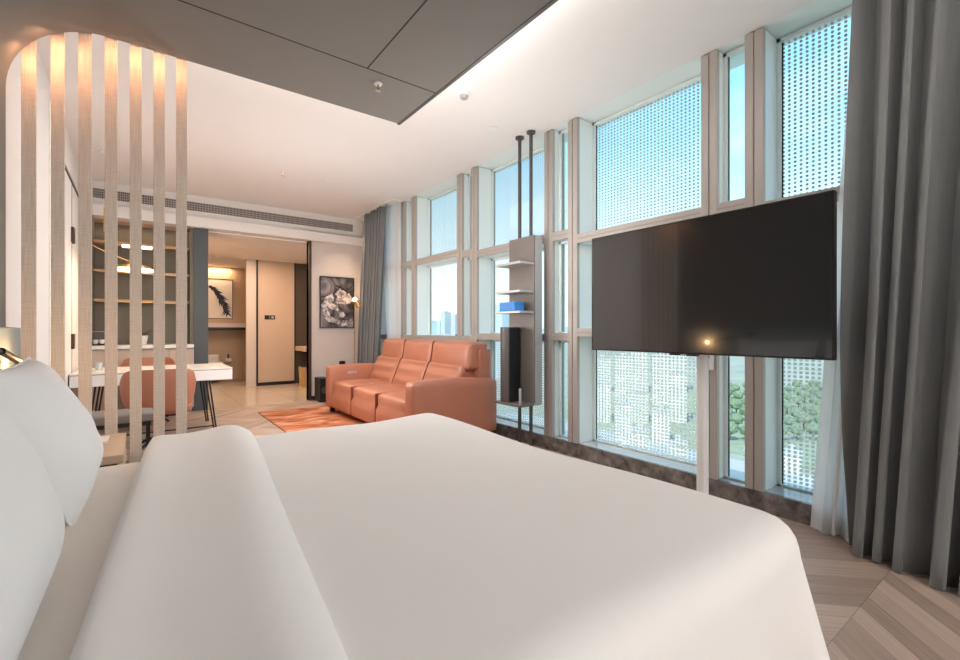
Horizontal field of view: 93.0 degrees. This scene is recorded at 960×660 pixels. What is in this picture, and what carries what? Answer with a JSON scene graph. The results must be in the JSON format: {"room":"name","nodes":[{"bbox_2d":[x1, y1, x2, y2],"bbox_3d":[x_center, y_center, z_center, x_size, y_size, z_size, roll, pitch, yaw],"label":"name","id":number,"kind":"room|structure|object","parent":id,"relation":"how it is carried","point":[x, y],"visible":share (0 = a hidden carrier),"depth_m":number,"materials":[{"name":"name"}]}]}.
{"room":"hotel room","nodes":[
{"label":"hotel room","id":0,"kind":"room"},
{"bbox_2d":[6,51,77,365],"bbox_3d":[-1.966,-0.400,1.570,0.100,3.200,12.270,0,0,-37],"label":"wall","id":1,"kind":"structure","parent":0,"point":[13,80],"depth_m":2.80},
{"bbox_2d":[49,101,50,366],"bbox_3d":[-3.487,-0.325,3.699,0.012,3.050,0.060,0,0,-37],"label":"trim","id":2,"kind":"structure","parent":1,"relation":"attached to","point":[49,101],"depth_m":3.69,"materials":[{"name":"white metal"}]},
{"bbox_2d":[65,164,77,397],"bbox_3d":[-4.328,-0.190,4.843,0.035,2.780,1.740,0,0,-37],"label":"door","id":3,"kind":"structure","parent":1,"relation":"in","point":[71,193],"depth_m":4.76,"materials":[{"name":"white wood"}]},
{"bbox_2d":[193,227,207,410],"bbox_3d":[-4.320,-0.160,7.008,0.190,2.720,0.500,0,0,-37],"label":"wall","id":4,"kind":"structure","parent":0,"point":[200,235],"depth_m":6.80,"materials":[{"name":"paint"}]},
{"bbox_2d":[92,180,361,397],"bbox_3d":[-3.720,-0.400,7.245,3.885,3.200,0.120,0,0,-37],"label":"wall","id":5,"kind":"structure","parent":0,"point":[330,346],"depth_m":7.91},
{"bbox_2d":[92,187,104,199],"bbox_3d":[-5.117,-1.831,6.113,0.123,0.156,0.020,0,0,-37],"label":"air vent","id":6,"kind":"object","parent":5,"relation":"in","point":[97,193],"depth_m":6.11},
{"bbox_2d":[118,190,129,202],"bbox_3d":[-4.902,-1.831,6.274,0.119,0.157,0.020,0,0,-37],"label":"air vent","id":7,"kind":"object","parent":5,"relation":"in","point":[123,196],"depth_m":6.27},
{"bbox_2d":[92,203,362,246],"bbox_3d":[-3.670,-1.595,7.214,3.758,0.150,0.230,0,0,-37],"label":"trim","id":8,"kind":"structure","parent":5,"relation":"attached to","point":[217,225],"depth_m":7.09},
{"bbox_2d":[307,241,311,399],"bbox_3d":[-2.936,-0.160,7.822,0.042,2.720,0.145,0,0,-37],"label":"trim","id":9,"kind":"structure","parent":5,"relation":"attached to","point":[309,243],"depth_m":7.77,"materials":[{"name":"brown metal"}]},
{"bbox_2d":[319,276,353,327],"bbox_3d":[-2.522,-0.485,8.043,0.610,0.898,0.034,0,0,-37],"label":"wall art","id":10,"kind":"object","parent":5,"relation":"attached to","point":[336,294],"visible":0.98,"depth_m":8.02,"materials":[{"name":"grey paper"}]},
{"bbox_2d":[322,289,352,326],"bbox_3d":[-2.510,-0.396,8.037,0.567,0.671,0.003,0,0,-37],"label":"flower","id":11,"kind":"object","parent":10,"relation":"attached to","point":[337,304],"depth_m":8.03,"materials":[{"name":"grey paper"}]},
{"bbox_2d":[208,266,245,379],"bbox_3d":[-5.771,-0.150,11.230,2.600,2.700,0.100,0,0,-37],"label":"wall","id":12,"kind":"structure","parent":0,"point":[222,343],"depth_m":11.02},
{"bbox_2d":[208,354,223,380],"bbox_3d":[-6.178,0.870,10.471,0.439,0.580,0.610,0,0,-37],"label":"toilet","id":13,"kind":"object","parent":12,"relation":"attached to","point":[211,358],"visible":0.2,"depth_m":10.60,"materials":[{"name":"white ceramic"}]},
{"bbox_2d":[208,278,232,318],"bbox_3d":[-6.257,-0.740,10.786,0.720,0.950,0.030,0,0,-37],"label":"wall art","id":14,"kind":"object","parent":12,"relation":"attached to","point":[220,291],"visible":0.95,"depth_m":10.84,"materials":[{"name":"white paper"}]},
{"bbox_2d":[208,323,245,329],"bbox_3d":[-6.119,-0.080,10.651,1.330,0.160,0.390,0,0,-37],"label":"shelf","id":15,"kind":"object","parent":12,"relation":"attached to","point":[211,326],"visible":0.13,"depth_m":10.59,"materials":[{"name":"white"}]},
{"bbox_2d":[208,323,245,326],"bbox_3d":[-6.119,-0.110,10.651,1.330,0.100,0.390,0,0,-37],"label":"countertop","id":16,"kind":"structure","parent":15,"relation":"on","point":[209,324],"depth_m":10.59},
{"bbox_2d":[188,231,306,268],"bbox_3d":[-4.571,-1.550,9.499,2.850,0.100,4.510,0,0,-37],"label":"ceiling","id":17,"kind":"structure","parent":0,"point":[228,246],"depth_m":8.60,"materials":[{"name":"paint"}]},
{"bbox_2d":[246,259,306,386],"bbox_3d":[-4.357,-0.150,10.139,1.540,2.700,0.100,0,0,-37],"label":"wall","id":18,"kind":"structure","parent":0,"point":[250,264],"depth_m":9.75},
{"bbox_2d":[256,260,294,385],"bbox_3d":[-4.489,-0.150,10.016,0.800,2.700,0.100,0,0,-37],"label":"door","id":19,"kind":"structure","parent":18,"relation":"in","point":[275,281],"depth_m":9.97,"materials":[{"name":"beige wood"}]},
{"bbox_2d":[362,220,386,354],"bbox_3d":[-1.819,-0.400,8.204,0.391,3.200,0.820,0,0,-37],"label":"wall","id":20,"kind":"structure","parent":0,"point":[383,321],"depth_m":7.81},
{"bbox_2d":[401,201,409,338],"bbox_3d":[-1.091,-0.465,7.199,0.289,3.068,0.116,0,0,-37],"label":"trim","id":21,"kind":"structure","parent":20,"relation":"attached to","point":[405,206],"depth_m":7.10,"materials":[{"name":"beige metal"}]},
{"bbox_2d":[405,202,410,338],"bbox_3d":[-0.981,-0.466,7.070,0.307,3.069,0.232,0,0,-37],"label":"window","id":22,"kind":"structure","parent":20,"relation":"in","point":[407,264],"depth_m":7.12,"materials":[{"name":"beige metal"}]},
{"bbox_2d":[411,196,427,338],"bbox_3d":[-0.888,-0.465,6.927,0.289,3.068,0.116,0,0,-37],"label":"trim","id":23,"kind":"structure","parent":20,"relation":"attached to","point":[419,205],"depth_m":6.86,"materials":[{"name":"beige metal"}]},
{"bbox_2d":[415,186,456,340],"bbox_3d":[-0.511,-0.466,6.441,0.307,3.069,1.122,0,0,-37],"label":"window","id":24,"kind":"structure","parent":20,"relation":"in","point":[450,257],"depth_m":6.65,"materials":[{"name":"beige metal"}]},
{"bbox_2d":[457,173,467,339],"bbox_3d":[-0.152,-0.465,5.942,0.289,3.068,0.116,0,0,-37],"label":"trim","id":25,"kind":"structure","parent":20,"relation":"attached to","point":[462,179],"depth_m":5.85,"materials":[{"name":"beige metal"}]},
{"bbox_2d":[462,174,470,340],"bbox_3d":[-0.047,-0.466,5.820,0.307,3.069,0.212,0,0,-37],"label":"window","id":26,"kind":"structure","parent":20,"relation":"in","point":[465,253],"depth_m":5.87,"materials":[{"name":"beige metal"}]},
{"bbox_2d":[471,166,490,353],"bbox_3d":[0.040,-0.465,5.685,0.289,3.068,0.116,0,0,-37],"label":"trim","id":27,"kind":"structure","parent":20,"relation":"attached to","point":[480,177],"depth_m":5.61,"materials":[{"name":"beige metal"}]},
{"bbox_2d":[544,129,564,436],"bbox_3d":[0.800,-0.465,4.668,0.289,3.068,0.116,0,0,-37],"label":"trim","id":28,"kind":"structure","parent":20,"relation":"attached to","point":[551,138],"depth_m":4.58,"materials":[{"name":"beige metal"}]},
{"bbox_2d":[552,128,567,437],"bbox_3d":[0.905,-0.466,4.546,0.307,3.069,0.212,0,0,-37],"label":"window","id":29,"kind":"structure","parent":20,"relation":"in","point":[561,236],"depth_m":4.59,"materials":[{"name":"beige metal"}]},
{"bbox_2d":[568,118,592,443],"bbox_3d":[0.992,-0.465,4.412,0.289,3.068,0.116,0,0,-37],"label":"window mullion","id":30,"kind":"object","parent":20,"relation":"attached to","point":[580,132],"depth_m":4.34,"materials":[{"name":"beige metal"}]},
{"bbox_2d":[491,422,811,525],"bbox_3d":[1.584,1.135,3.400,0.030,0.131,10.950,0,0,-37],"label":"trim","id":31,"kind":"structure","parent":20,"relation":"attached to","point":[784,507],"depth_m":3.52,"materials":[{"name":"brown stone"}]},
{"bbox_2d":[497,414,812,502],"bbox_3d":[1.728,1.135,3.508,0.331,0.129,10.950,0,0,-37],"label":"trim","id":32,"kind":"structure","parent":20,"relation":"attached to","point":[779,490],"depth_m":3.74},
{"bbox_2d":[477,146,543,427],"bbox_3d":[0.429,-0.466,5.183,0.307,3.069,1.162,0,0,-37],"label":"window","id":33,"kind":"structure","parent":32,"relation":"on","point":[499,252],"depth_m":5.46,"materials":[{"name":"beige metal"}]},
{"bbox_2d":[577,75,700,464],"bbox_3d":[1.388,-0.466,3.900,0.307,3.069,1.187,0,0,-37],"label":"window","id":34,"kind":"structure","parent":32,"relation":"on","point":[586,238],"depth_m":4.01,"materials":[{"name":"beige metal"}]},
{"bbox_2d":[717,45,744,482],"bbox_3d":[1.866,-0.466,3.261,0.307,3.069,0.192,0,0,-37],"label":"window","id":35,"kind":"structure","parent":32,"relation":"on","point":[726,205],"depth_m":3.30,"materials":[{"name":"beige metal"}]},
{"bbox_2d":[763,6,851,493],"bbox_3d":[2.346,-0.466,2.618,0.307,3.069,1.197,0,0,-37],"label":"window","id":36,"kind":"structure","parent":32,"relation":"on","point":[844,13],"depth_m":3.05,"materials":[{"name":"clear glass"}]},
{"bbox_2d":[701,49,722,479],"bbox_3d":[1.767,-0.465,3.374,0.289,3.068,0.116,0,0,-37],"label":"window mullion","id":37,"kind":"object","parent":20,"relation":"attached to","point":[712,63],"depth_m":3.27,"materials":[{"name":"beige metal"}]},
{"bbox_2d":[745,27,776,491],"bbox_3d":[1.947,-0.465,3.134,0.289,3.068,0.116,0,0,-37],"label":"window mullion","id":38,"kind":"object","parent":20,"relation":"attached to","point":[760,45],"depth_m":3.06,"materials":[{"name":"beige metal"}]},
{"bbox_2d":[37,0,851,220],"bbox_3d":[-0.240,-2.060,2.798,4.335,0.120,12.170,0,0,-37],"label":"ceiling","id":39,"kind":"structure","parent":0,"point":[576,57],"depth_m":4.11,"materials":[{"name":"paint"}]},
{"bbox_2d":[92,150,152,272],"bbox_3d":[-4.056,-1.341,5.250,0.517,1.317,0.387,0,0,-6],"label":"pendant lamp","id":40,"kind":"object","parent":39,"relation":"hanging from","point":[122,267],"visible":0.49,"depth_m":5.18,"materials":[{"name":"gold metal"}]},
{"bbox_2d":[118,267,152,272],"bbox_3d":[-3.991,-0.692,5.257,0.388,0.020,0.388,0,0,-37],"label":"diffuser","id":41,"kind":"object","parent":40,"relation":"attached to","point":[124,269],"depth_m":5.22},
{"bbox_2d":[187,200,352,232],"bbox_3d":[-3.307,-1.831,7.466,2.508,0.157,0.020,0,0,-37],"label":"ceiling vent","id":42,"kind":"object","parent":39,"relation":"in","point":[193,206],"depth_m":7.35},
{"bbox_2d":[0,0,557,326],"bbox_3d":[-0.237,-0.400,1.272,2.310,3.199,4.522,0,0,-37],"label":"ceiling panel","id":43,"kind":"object","parent":39,"relation":"attached to","point":[334,52],"visible":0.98,"depth_m":2.57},
{"bbox_2d":[0,327,20,369],"bbox_3d":[-1.316,0.568,0.889,0.073,1.165,3.600,0,0,-37],"label":"headboard","id":44,"kind":"object","parent":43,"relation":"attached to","point":[10,337],"visible":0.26,"depth_m":2.14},
{"bbox_2d":[0,348,23,364],"bbox_3d":[-1.945,0.090,1.851,0.043,0.150,0.487,0,0,-32],"label":"reading lamp","id":45,"kind":"object","parent":44,"relation":"attached to","point":[5,353],"visible":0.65,"depth_m":1.90,"materials":[{"name":"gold metal"}]},
{"bbox_2d":[354,199,401,220],"bbox_3d":[-1.730,-1.992,7.602,0.170,0.013,1.550,0,0,-37],"label":"track","id":46,"kind":"object","parent":39,"relation":"attached to","point":[391,202],"visible":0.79,"depth_m":7.27,"materials":[{"name":"white metal"}]},
{"bbox_2d":[357,204,386,362],"bbox_3d":[-1.779,-0.394,7.562,0.179,3.181,1.030,0,0,-38],"label":"curtain","id":47,"kind":"object","parent":46,"relation":"hanging from","point":[373,246],"visible":0.84,"depth_m":7.55,"materials":[{"name":"fabric"}]},
{"bbox_2d":[384,203,400,338],"bbox_3d":[-1.433,-0.394,7.340,0.075,3.181,0.636,0,0,-37],"label":"sheer curtain","id":48,"kind":"object","parent":46,"relation":"hanging from","point":[392,252],"visible":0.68,"depth_m":7.27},
{"bbox_3d":[2.460,-1.993,1.995,0.170,0.013,1.450,0,0,-37],"label":"track","id":49,"kind":"object","parent":39,"relation":"attached to","visible":0},
{"bbox_2d":[810,111,847,540],"bbox_3d":[2.136,-0.394,2.541,0.067,3.181,0.512,0,0,-37],"label":"sheer curtain","id":50,"kind":"object","parent":49,"relation":"hanging from","point":[829,505],"visible":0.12,"depth_m":2.65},
{"bbox_2d":[840,0,959,596],"bbox_3d":[2.355,-0.394,1.947,0.273,3.181,1.357,0,0,-36],"label":"curtain","id":51,"kind":"object","parent":49,"relation":"hanging from","point":[900,297],"visible":1,"depth_m":2.30,"materials":[{"name":"fabric"}]},
{"bbox_2d":[97,379,959,659],"bbox_3d":[-1.436,1.260,4.482,4.235,0.120,16.300,0,0,-37],"label":"floor","id":52,"kind":"structure","parent":0,"point":[866,610],"depth_m":2.10,"materials":[{"name":"brown wood"}]},
{"bbox_2d":[21,40,36,359],"bbox_3d":[-2.446,-0.400,2.471,0.058,3.199,0.023,0,0,-37],"label":"partition slat","id":53,"kind":"object","parent":52,"relation":"on","point":[29,52],"visible":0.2,"depth_m":2.46,"materials":[{"name":"wood"}]},
{"bbox_2d":[51,32,64,381],"bbox_3d":[-2.353,-0.400,2.540,0.058,3.199,0.023,0,0,-37],"label":"partition slat","id":54,"kind":"object","parent":52,"relation":"on","point":[58,39],"visible":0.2,"depth_m":2.53,"materials":[{"name":"wood"}]},
{"bbox_2d":[17,462,139,659],"bbox_3d":[-0.523,0.875,1.482,1.904,0.650,1.960,0,0,-37],"label":"mattress","id":55,"kind":"object","parent":52,"relation":"on","point":[54,630],"visible":0.06,"depth_m":1.05,"materials":[{"name":"grey fabric"}]},
{"bbox_2d":[0,408,64,659],"bbox_3d":[-0.974,0.330,0.846,0.290,0.463,0.811,0,0,-37],"label":"pillow","id":56,"kind":"object","parent":55,"relation":"on","point":[32,522],"visible":1,"depth_m":0.81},
{"bbox_2d":[0,356,103,525],"bbox_3d":[-1.463,0.335,1.541,0.294,0.463,0.813,0,0,-37],"label":"pillow","id":57,"kind":"object","parent":55,"relation":"on","point":[64,434],"visible":0.79,"depth_m":1.33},
{"bbox_2d":[69,413,829,659],"bbox_3d":[-0.319,0.709,1.601,1.724,0.518,2.234,0,0,-37],"label":"duvet","id":58,"kind":"object","parent":55,"relation":"on","point":[424,536],"visible":1,"depth_m":1.02,"materials":[{"name":"fabric"}]},
{"bbox_2d":[78,32,91,415],"bbox_3d":[-2.261,-0.400,2.609,0.058,3.199,0.023,0,0,-37],"label":"partition slat","id":59,"kind":"object","parent":52,"relation":"on","point":[84,39],"visible":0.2,"depth_m":2.60,"materials":[{"name":"wood"}]},
{"bbox_2d":[105,36,117,434],"bbox_3d":[-2.168,-0.400,2.678,0.058,3.199,0.023,0,0,-37],"label":"partition slat","id":60,"kind":"object","parent":52,"relation":"on","point":[111,45],"visible":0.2,"depth_m":2.67,"materials":[{"name":"wood"}]},
{"bbox_2d":[100,432,128,466],"bbox_3d":[-2.014,0.892,2.252,0.440,0.615,0.580,0,0,-37],"label":"nightstand","id":61,"kind":"object","parent":52,"relation":"on","point":[114,453],"visible":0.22,"depth_m":2.23,"materials":[{"name":"brown wood"}]},
{"bbox_2d":[92,408,152,446],"bbox_3d":[-3.154,0.946,3.835,0.660,0.507,0.360,0,0,-37],"label":"bench","id":62,"kind":"object","parent":52,"relation":"on","point":[98,417],"visible":0.3,"depth_m":3.80,"materials":[{"name":"grey fabric"}]},
{"bbox_2d":[92,408,152,425],"bbox_3d":[-3.154,0.740,3.835,0.660,0.094,0.360,0,0,-37],"label":"seat cushion","id":63,"kind":"object","parent":62,"relation":"on","point":[98,417],"depth_m":3.79,"materials":[{"name":"grey fabric"}]},
{"bbox_2d":[130,44,141,462],"bbox_3d":[-2.076,-0.400,2.748,0.058,3.199,0.023,0,0,-37],"label":"partition slat","id":64,"kind":"object","parent":52,"relation":"on","point":[135,51],"visible":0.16,"depth_m":2.73,"materials":[{"name":"wood"}]},
{"bbox_2d":[92,215,193,411],"bbox_3d":[-4.859,-0.230,6.550,1.228,2.860,0.570,0,0,-37],"label":"shelving unit","id":65,"kind":"object","parent":52,"relation":"on","point":[98,234],"visible":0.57,"depth_m":6.63,"materials":[{"name":"white paint"}]},
{"bbox_2d":[93,239,188,251],"bbox_3d":[-4.913,-1.225,6.653,1.105,0.030,0.260,0,0,-37],"label":"shelf","id":66,"kind":"object","parent":65,"relation":"attached to","point":[98,243],"depth_m":6.58,"materials":[{"name":"brown wood"}]},
{"bbox_2d":[93,268,188,277],"bbox_3d":[-4.913,-0.825,6.653,1.105,0.030,0.260,0,0,-37],"label":"shelf","id":67,"kind":"object","parent":65,"relation":"attached to","point":[96,271],"depth_m":6.61,"materials":[{"name":"brown wood"}]},
{"bbox_2d":[93,299,188,303],"bbox_3d":[-4.913,-0.415,6.653,1.105,0.030,0.260,0,0,-37],"label":"shelf","id":68,"kind":"object","parent":65,"relation":"attached to","point":[96,301],"depth_m":6.60,"materials":[{"name":"brown wood"}]},
{"bbox_2d":[92,344,193,349],"bbox_3d":[-4.848,0.235,6.533,1.225,0.050,0.530,0,0,-37],"label":"countertop","id":69,"kind":"structure","parent":65,"relation":"on","point":[123,346],"depth_m":6.34,"materials":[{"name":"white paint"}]},
{"bbox_2d":[92,331,104,345],"bbox_3d":[-5.223,0.114,6.253,0.140,0.191,0.330,0,0,-37],"label":"coffee machine","id":70,"kind":"object","parent":69,"relation":"on","point":[97,335],"visible":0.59,"depth_m":6.18,"materials":[{"name":"grey metal"}]},
{"bbox_2d":[120,357,175,421],"bbox_3d":[-4.371,0.786,6.016,0.611,0.823,0.571,0,0,-37],"label":"desk chair","id":71,"kind":"object","parent":52,"relation":"on","point":[146,361],"visible":0.07,"depth_m":6.21,"materials":[{"name":"orange leather"}]},
{"bbox_2d":[69,363,232,435],"bbox_3d":[-3.793,0.823,5.342,1.450,0.756,0.940,0,0,-37],"label":"desk","id":72,"kind":"object","parent":52,"relation":"on","point":[209,371],"visible":0.59,"depth_m":5.27,"materials":[{"name":"white wood"}]},
{"bbox_2d":[119,369,195,449],"bbox_3d":[-3.195,0.786,4.534,0.611,0.823,0.571,0,0,-37],"label":"desk chair","id":73,"kind":"object","parent":52,"relation":"on","point":[170,374],"visible":0.44,"depth_m":4.34,"materials":[{"name":"orange leather"}]},
{"bbox_2d":[153,51,164,436],"bbox_3d":[-1.983,-0.400,2.817,0.058,3.199,0.023,0,0,-37],"label":"partition slat","id":74,"kind":"object","parent":52,"relation":"on","point":[158,58],"visible":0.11,"depth_m":2.80,"materials":[{"name":"wood"}]},
{"bbox_2d":[176,57,186,433],"bbox_3d":[-1.891,-0.400,2.886,0.058,3.199,0.023,0,0,-37],"label":"partition slat","id":75,"kind":"object","parent":52,"relation":"on","point":[181,65],"visible":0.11,"depth_m":2.87,"materials":[{"name":"wood"}]},
{"bbox_2d":[299,365,306,387],"bbox_3d":[-3.680,0.978,9.634,0.240,0.445,0.240,0,0,-37],"label":"basket","id":76,"kind":"object","parent":52,"relation":"on","point":[303,368],"visible":0.51,"depth_m":9.52,"materials":[{"name":"wicker"}]},
{"bbox_2d":[258,406,366,431],"bbox_3d":[-1.506,1.193,5.666,1.630,0.014,3.480,0,0,-37],"label":"rug","id":77,"kind":"object","parent":52,"relation":"on","point":[288,420],"visible":0.25,"depth_m":6.11,"materials":[{"name":"fabric"}]},
{"bbox_2d":[326,338,496,431],"bbox_3d":[-1.034,0.655,5.868,1.070,1.062,2.776,0,0,-36],"label":"sofa","id":78,"kind":"object","parent":77,"relation":"on","point":[452,379],"visible":0.95,"depth_m":5.22,"materials":[{"name":"leather"}]},
{"bbox_2d":[331,379,389,414],"bbox_3d":[-1.616,0.923,6.418,0.770,0.445,0.777,0,0,-36],"label":"seat cushion","id":79,"kind":"object","parent":78,"relation":"on","point":[342,390],"depth_m":6.20,"materials":[{"name":"leather"}]},
{"bbox_2d":[351,384,405,422],"bbox_3d":[-1.155,0.923,5.780,0.770,0.445,0.777,0,0,-36],"label":"seat cushion","id":80,"kind":"object","parent":78,"relation":"on","point":[364,399],"depth_m":5.54,"materials":[{"name":"leather"}]},
{"bbox_2d":[370,355,400,383],"bbox_3d":[-1.291,0.586,6.653,0.430,0.400,0.775,0,0,-36],"label":"cushion","id":81,"kind":"object","parent":78,"relation":"on","point":[384,369],"depth_m":6.50,"materials":[{"name":"leather"}]},
{"bbox_2d":[376,391,404,421],"bbox_3d":[-0.694,0.923,5.143,0.770,0.445,0.777,0,0,-36],"label":"seat cushion","id":82,"kind":"object","parent":78,"relation":"on","point":[390,405],"depth_m":4.97,"materials":[{"name":"leather"}]},
{"bbox_2d":[392,358,428,384],"bbox_3d":[-0.830,0.586,6.015,0.430,0.400,0.775,0,0,-36],"label":"cushion","id":83,"kind":"object","parent":78,"relation":"on","point":[407,369],"depth_m":5.91,"materials":[{"name":"leather"}]},
{"bbox_2d":[423,362,473,379],"bbox_3d":[-0.369,0.586,5.378,0.430,0.400,0.775,0,0,-36],"label":"cushion","id":84,"kind":"object","parent":78,"relation":"on","point":[433,370],"depth_m":5.25,"materials":[{"name":"leather"}]},
{"bbox_2d":[315,377,325,401],"bbox_3d":[-2.661,1.000,7.682,0.165,0.400,0.308,0,0,-37],"label":"subwoofer","id":85,"kind":"object","parent":52,"relation":"on","point":[320,382],"visible":0.62,"depth_m":7.56,"materials":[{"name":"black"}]},
{"bbox_2d":[352,298,359,363],"bbox_3d":[-2.183,0.320,7.932,0.240,1.760,0.240,0,0,-37],"label":"floor lamp","id":86,"kind":"object","parent":52,"relation":"on","point":[355,300],"visible":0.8,"depth_m":7.92,"materials":[{"name":"gold metal"}]},
{"bbox_2d":[495,130,541,445],"bbox_3d":[0.389,-0.400,4.575,0.310,3.200,0.377,0,0,-37],"label":"shelf","id":87,"kind":"object","parent":52,"relation":"on","point":[524,265],"visible":0.9,"depth_m":4.52,"materials":[{"name":"grey metal"}]},
{"bbox_2d":[500,327,519,402],"bbox_3d":[0.290,0.345,4.595,0.155,0.745,0.166,0,0,-37],"label":"speaker","id":88,"kind":"object","parent":87,"relation":"on","point":[509,336],"visible":0.92,"depth_m":4.53},
{"bbox_2d":[509,328,519,401],"bbox_3d":[0.343,0.345,4.535,0.130,0.730,0.007,0,0,-37],"label":"grille","id":89,"kind":"object","parent":88,"relation":"attached to","point":[514,333],"depth_m":4.53,"materials":[{"name":"black metal"}]},
{"bbox_2d":[500,302,523,311],"bbox_3d":[0.315,-0.231,4.536,0.125,0.090,0.230,0,0,-37],"label":"tissue box","id":90,"kind":"object","parent":87,"relation":"on","point":[505,306],"visible":0.87,"depth_m":4.46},
{"bbox_2d":[697,355,708,493],"bbox_3d":[1.382,0.390,2.828,0.280,1.620,0.280,0,0,-37],"label":"tv stand","id":91,"kind":"object","parent":52,"relation":"on","point":[702,360],"visible":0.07,"depth_m":2.80,"materials":[{"name":"white paint"}]},
{"bbox_2d":[592,190,836,359],"bbox_3d":[1.296,-0.260,2.818,0.060,0.840,1.478,0,0,-37],"label":"television","id":92,"kind":"object","parent":91,"relation":"attached to","point":[758,280],"visible":1,"depth_m":2.61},
{"label":"outside","id":93,"kind":"structure","parent":0,"visible":0},
{"bbox_2d":[495,343,823,475],"bbox_3d":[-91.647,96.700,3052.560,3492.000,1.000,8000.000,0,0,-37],"label":"ground","id":94,"kind":"structure","parent":93,"point":[737,363],"depth_m":1007.52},
{"bbox_2d":[441,311,450,333],"bbox_3d":[-111.984,17.115,1499.939,25.000,158.170,25.000,0,0,-37],"label":"tower block","id":95,"kind":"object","parent":94,"relation":"on","point":[445,316],"visible":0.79,"depth_m":1491.56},
{"bbox_2d":[451,314,456,334],"bbox_3d":[-76.426,22.822,1449.942,23.000,146.757,23.000,0,0,-37],"label":"tower block","id":96,"kind":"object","parent":94,"relation":"on","point":[453,317],"visible":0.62,"depth_m":1441.09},
{"bbox_2d":[495,305,508,378],"bbox_3d":[45.404,21.395,899.967,27.000,149.610,27.000,0,0,-37],"label":"tower block","id":97,"kind":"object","parent":94,"relation":"on","point":[501,320],"visible":0.19,"depth_m":890.65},
{"bbox_2d":[598,377,610,422],"bbox_3d":[128.514,72.885,479.986,17.800,46.630,19.317,0,0,15],"label":"apartment block","id":98,"kind":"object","parent":94,"relation":"on","point":[601,379],"visible":0.57,"depth_m":470.72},
{"bbox_2d":[598,354,610,380],"bbox_3d":[192.770,66.885,719.979,26.200,58.630,26.423,0,0,15],"label":"apartment block","id":99,"kind":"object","parent":94,"relation":"on","point":[601,355],"visible":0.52,"depth_m":707.15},
{"bbox_2d":[614,395,631,443],"bbox_3d":[122.393,76.112,389.989,14.650,40.177,19.243,0,0,17],"label":"apartment block","id":100,"kind":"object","parent":94,"relation":"on","point":[625,400],"visible":0.67,"depth_m":381.38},
{"bbox_2d":[614,353,631,398],"bbox_3d":[185.158,62.981,589.983,21.650,66.438,26.603,0,0,17],"label":"apartment block","id":101,"kind":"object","parent":94,"relation":"on","point":[622,356],"visible":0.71,"depth_m":578.00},
{"bbox_2d":[631,385,648,422],"bbox_3d":[168.547,77.436,479.987,17.800,37.528,23.583,0,0,19],"label":"apartment block","id":102,"kind":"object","parent":94,"relation":"on","point":[638,386],"visible":0.64,"depth_m":469.80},
{"bbox_2d":[631,352,648,388],"bbox_3d":[252.821,60.659,719.981,26.200,71.082,29.060,0,0,19],"label":"apartment block","id":103,"kind":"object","parent":94,"relation":"on","point":[632,353],"visible":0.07,"depth_m":706.98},
{"bbox_2d":[631,422,648,449],"bbox_3d":[108.853,79.477,309.992,11.850,33.445,13.152,0,0,19],"label":"apartment block","id":104,"kind":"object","parent":94,"relation":"on","point":[638,424],"visible":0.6,"depth_m":304.81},
{"bbox_2d":[652,353,669,405],"bbox_3d":[234.366,61.980,589.985,21.650,68.440,23.509,0,0,22],"label":"apartment block","id":105,"kind":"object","parent":94,"relation":"on","point":[656,355],"visible":0.6,"depth_m":579.70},
{"bbox_2d":[652,404,669,444],"bbox_3d":[154.920,79.782,389.990,14.650,32.836,15.425,0,0,22],"label":"apartment block","id":106,"kind":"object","parent":94,"relation":"on","point":[660,405],"visible":0.74,"depth_m":383.72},
{"bbox_2d":[669,367,686,422],"bbox_3d":[208.581,67.652,479.988,17.800,57.095,17.966,0,0,23],"label":"apartment block","id":107,"kind":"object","parent":94,"relation":"on","point":[679,369],"visible":0.55,"depth_m":472.44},
{"bbox_2d":[668,434,687,458],"bbox_3d":[134.708,83.892,309.993,11.850,24.617,12.642,0,0,23],"label":"apartment block","id":108,"kind":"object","parent":94,"relation":"on","point":[679,436],"visible":0.4,"depth_m":305.40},
{"bbox_2d":[670,355,686,370],"bbox_3d":[312.871,58.260,719.983,26.200,75.879,31.051,0,0,23],"label":"apartment block","id":109,"kind":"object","parent":94,"relation":"on","point":[675,356],"visible":0.02,"depth_m":705.94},
{"bbox_2d":[783,444,802,473],"bbox_3d":[212.273,87.236,309.995,11.850,17.929,14.577,0,0,34],"label":"apartment block","id":110,"kind":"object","parent":94,"relation":"on","point":[798,455],"visible":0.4,"depth_m":304.88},
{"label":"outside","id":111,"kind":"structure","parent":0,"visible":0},
{"bbox_2d":[522,380,818,470],"bbox_3d":[364.967,95.950,572.385,530.000,0.500,360.000,0,0,-37],"label":"ground","id":112,"kind":"structure","parent":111,"point":[737,442],"depth_m":442.63,"materials":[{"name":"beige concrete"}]},
{"bbox_2d":[730,399,742,412],"bbox_3d":[289.392,86.568,514.767,13.739,18.263,14.080,0,0,11],"label":"tree","id":113,"kind":"object","parent":112,"relation":"on","point":[736,404],"visible":0.92,"depth_m":511.14,"materials":[{"name":"green plant"}]},
{"bbox_2d":[730,413,743,424],"bbox_3d":[244.827,87.217,434.699,12.763,16.966,13.080,0,0,-38],"label":"tree","id":114,"kind":"object","parent":112,"relation":"on","point":[737,418],"visible":0.8,"depth_m":430.90,"materials":[{"name":"green plant"}]},
{"bbox_2d":[796,412,812,427],"bbox_3d":[309.360,86.874,434.958,13.608,17.652,13.279,0,0,-28],"label":"tree","id":115,"kind":"object","parent":112,"relation":"on","point":[803,417],"visible":0.69,"depth_m":431.22,"materials":[{"name":"green plant"}]},
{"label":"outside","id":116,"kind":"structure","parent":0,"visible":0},
{"bbox_2d":[499,412,813,487],"bbox_3d":[129.427,95.800,371.382,52.000,0.800,360.000,0,0,-37],"label":"road surface","id":117,"kind":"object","parent":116,"point":[738,465],"visible":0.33,"depth_m":339.54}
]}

